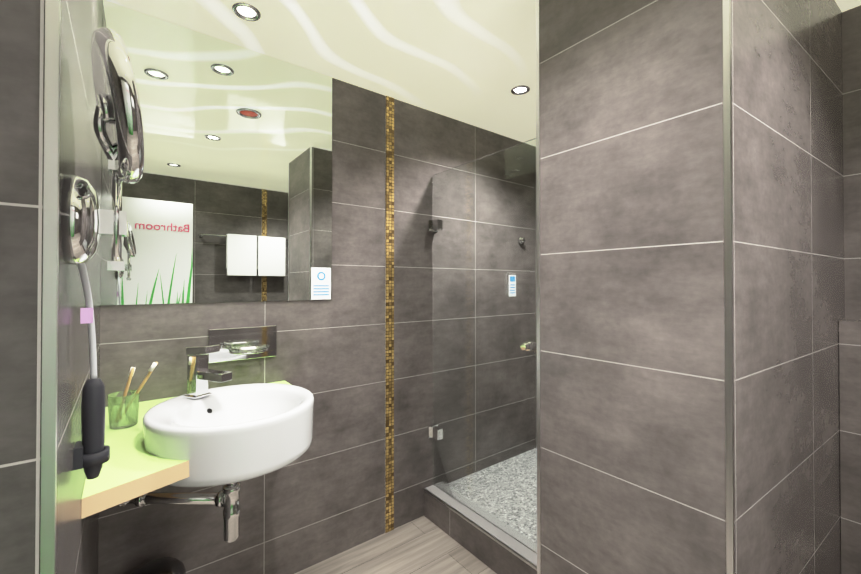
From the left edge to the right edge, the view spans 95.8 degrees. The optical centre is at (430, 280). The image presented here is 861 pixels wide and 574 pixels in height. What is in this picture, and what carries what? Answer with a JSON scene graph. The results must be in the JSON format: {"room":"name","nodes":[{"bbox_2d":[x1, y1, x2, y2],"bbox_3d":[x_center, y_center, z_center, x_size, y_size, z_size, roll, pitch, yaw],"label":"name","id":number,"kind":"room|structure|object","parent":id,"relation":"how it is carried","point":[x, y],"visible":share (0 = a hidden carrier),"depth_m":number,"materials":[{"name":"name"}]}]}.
{"room":"bathroom","nodes":[
{"label":"bathroom","id":0,"kind":"room"},
{"bbox_2d":[0,0,102,573],"bbox_3d":[-1.255,0.158,0.561,1.164,2.290,1.115,0,-1,-37],"label":"wall","id":1,"kind":"structure","parent":0,"point":[22,54],"depth_m":0.46,"materials":[{"name":"tile"}]},
{"bbox_2d":[40,0,60,573],"bbox_3d":[-0.461,0.157,0.471,0.012,2.290,0.012,0,-1,-37],"label":"trim","id":2,"kind":"structure","parent":1,"relation":"attached to","point":[50,292],"depth_m":0.47,"materials":[{"name":"silver metal"}]},
{"bbox_2d":[73,263,109,479],"bbox_3d":[-0.560,0.153,0.642,0.046,0.377,0.124,0,-1,-37],"label":"wall-mounted unit","id":3,"kind":"object","parent":1,"relation":"attached to","point":[91,453],"visible":0.94,"depth_m":0.66,"materials":[{"name":"grey plastic"}]},
{"bbox_2d":[61,27,144,270],"bbox_3d":[-0.469,-0.185,0.564,0.087,0.339,0.209,0,-1,-37],"label":"vanity mirror","id":4,"kind":"object","parent":1,"relation":"attached to","point":[86,221],"visible":1,"depth_m":0.53,"materials":[{"name":"silver metal"}]},
{"bbox_2d":[98,22,536,573],"bbox_3d":[-0.616,0.169,1.813,3.700,2.290,0.100,0,-1,-37],"label":"wall","id":5,"kind":"structure","parent":0,"point":[321,498],"depth_m":1.98,"materials":[{"name":"tile"}]},
{"bbox_2d":[81,345,313,542],"bbox_3d":[-0.681,0.492,1.241,0.644,0.579,0.724,0,-1,-37],"label":"vanity","id":6,"kind":"object","parent":5,"relation":"attached to","point":[201,434],"visible":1,"depth_m":1.05,"materials":[{"name":"white ceramic"}]},
{"bbox_2d":[81,381,290,518],"bbox_3d":[-0.674,0.459,1.247,0.626,0.040,0.724,0,-1,-37],"label":"countertop","id":7,"kind":"structure","parent":6,"relation":"on","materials":[{"name":"green laminate"}]},
{"bbox_2d":[143,383,313,486],"bbox_3d":[-0.585,0.437,1.168,0.450,0.147,0.450,0,-1,-37],"label":"basin","id":8,"kind":"object","parent":7,"relation":"in","point":[224,435],"depth_m":1.01,"materials":[{"name":"white ceramic"}]},
{"bbox_2d":[183,345,231,398],"bbox_3d":[-0.695,0.283,1.213,0.118,0.163,0.157,0,-1,-37],"label":"tap","id":9,"kind":"object","parent":8,"relation":"on","point":[198,373],"depth_m":1.21,"materials":[{"name":"silver metal"}]},
{"bbox_2d":[100,0,331,304],"bbox_3d":[-0.807,-0.444,1.606,0.841,1.064,0.005,0,-1,-37],"label":"mirror","id":10,"kind":"object","parent":5,"relation":"attached to","point":[227,197],"visible":1,"depth_m":1.57,"materials":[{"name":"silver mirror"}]},
{"bbox_2d":[311,267,330,299],"bbox_3d":[-0.511,0.014,1.821,0.095,0.149,0.004,0,-1,-37],"label":"sign","id":11,"kind":"object","parent":10,"relation":"attached to","point":[320,283],"visible":1,"depth_m":1.82,"materials":[{"name":"white paper"}]},
{"bbox_2d":[208,325,276,362],"bbox_3d":[-0.728,0.260,1.555,0.260,0.133,0.172,0,-1,-37],"label":"soap dish","id":12,"kind":"object","parent":5,"relation":"attached to","point":[241,343],"visible":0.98,"depth_m":1.60,"materials":[{"name":"silver metal"}]},
{"bbox_2d":[385,96,393,532],"bbox_3d":[-0.215,0.171,2.054,0.050,2.290,0.004,0,-1,-37],"label":"trim","id":13,"kind":"structure","parent":5,"relation":"attached to","point":[389,416],"depth_m":2.05,"materials":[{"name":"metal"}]},
{"bbox_2d":[428,138,536,553],"bbox_3d":[0.234,0.275,1.935,0.080,1.760,0.734,0,-1,-37],"label":"door glass","id":14,"kind":"object","parent":5,"relation":"attached to","point":[441,479],"visible":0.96,"depth_m":1.98,"materials":[{"name":"clear glass"}]},
{"bbox_2d":[509,275,515,296],"bbox_3d":[0.556,0.036,2.643,0.070,0.144,0.004,0,-1,-37],"label":"sign","id":15,"kind":"object","parent":5,"relation":"attached to","point":[512,278],"depth_m":2.64,"materials":[{"name":"white"}]},
{"bbox_2d":[518,237,524,243],"bbox_3d":[0.631,-0.278,2.684,0.048,0.048,0.034,0,-1,-37],"label":"shower valve","id":16,"kind":"object","parent":5,"relation":"attached to","point":[522,240],"depth_m":2.67,"materials":[{"name":"silver metal"}]},
{"bbox_2d":[295,516,495,573],"bbox_3d":[0.182,1.330,0.757,3.700,0.050,2.740,0,-1,-37],"label":"floor","id":17,"kind":"structure","parent":0,"point":[423,545],"depth_m":1.85,"materials":[{"name":"brown wood"}]},
{"bbox_2d":[132,557,185,573],"bbox_3d":[-0.917,1.130,1.292,0.176,0.360,0.176,0,-1,-37],"label":"bin","id":18,"kind":"object","parent":17,"relation":"on","point":[168,565],"visible":1,"depth_m":1.30,"materials":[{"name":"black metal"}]},
{"bbox_2d":[424,485,536,573],"bbox_3d":[0.312,1.239,1.823,0.122,0.152,0.995,0,-1,-37],"label":"kerb","id":19,"kind":"object","parent":17,"relation":"on","point":[495,549],"visible":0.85,"depth_m":1.85,"materials":[{"name":"tile"}]},
{"bbox_2d":[450,448,536,543],"bbox_3d":[0.714,1.255,2.129,0.890,0.125,0.995,0,-1,-37],"label":"shower floor","id":20,"kind":"structure","parent":17,"relation":"on","point":[528,493],"depth_m":2.21,"materials":[{"name":"tile"}]},
{"bbox_2d":[106,0,860,146],"bbox_3d":[0.182,-1.010,0.778,3.700,0.050,2.740,0,-1,-37],"label":"ceiling","id":21,"kind":"structure","parent":0,"point":[472,62],"depth_m":1.60,"materials":[{"name":"beige paint"}]},
{"bbox_2d":[231,2,260,20],"bbox_3d":[-0.667,-0.974,1.413,0.098,0.008,0.098,0,-1,-37],"label":"recessed light","id":22,"kind":"object","parent":21,"relation":"in","point":[245,11],"visible":1,"depth_m":1.41,"materials":[{"name":"silver metal"}]},
{"bbox_2d":[511,85,529,94],"bbox_3d":[0.458,-0.969,1.982,0.098,0.008,0.098,0,-1,-37],"label":"recessed light","id":23,"kind":"object","parent":21,"relation":"in","point":[520,89],"visible":1,"depth_m":1.98,"materials":[{"name":"silver metal"}]},
{"bbox_2d":[539,0,844,573],"bbox_3d":[1.062,0.166,1.427,1.400,2.290,0.560,0,-1,-37],"label":"wall","id":24,"kind":"structure","parent":0,"point":[632,399],"depth_m":1.01,"materials":[{"name":"tile"}]},
{"bbox_2d":[536,0,540,573],"bbox_3d":[0.342,0.164,1.224,0.012,2.290,0.012,0,-1,-37],"label":"trim","id":25,"kind":"structure","parent":24,"relation":"attached to","point":[538,288],"depth_m":1.22,"materials":[{"name":"silver metal"}]},
{"bbox_2d":[723,0,734,573],"bbox_3d":[0.640,0.160,0.834,0.012,2.290,0.012,0,-1,-37],"label":"trim","id":26,"kind":"structure","parent":24,"relation":"attached to","point":[729,338],"depth_m":0.83,"materials":[{"name":"silver metal"}]},
{"bbox_2d":[839,319,860,573],"bbox_3d":[1.759,0.722,0.988,0.100,1.170,0.984,0,-1,-37],"label":"wall","id":27,"kind":"structure","parent":0,"point":[850,395],"depth_m":1.33,"materials":[{"name":"tile"}]},
{"bbox_2d":[842,5,860,319],"bbox_3d":[1.833,0.162,1.060,0.100,2.290,1.000,0,-1,-37],"label":"wall","id":28,"kind":"structure","parent":0,"point":[851,45],"depth_m":1.40,"materials":[{"name":"tile"}]}
]}

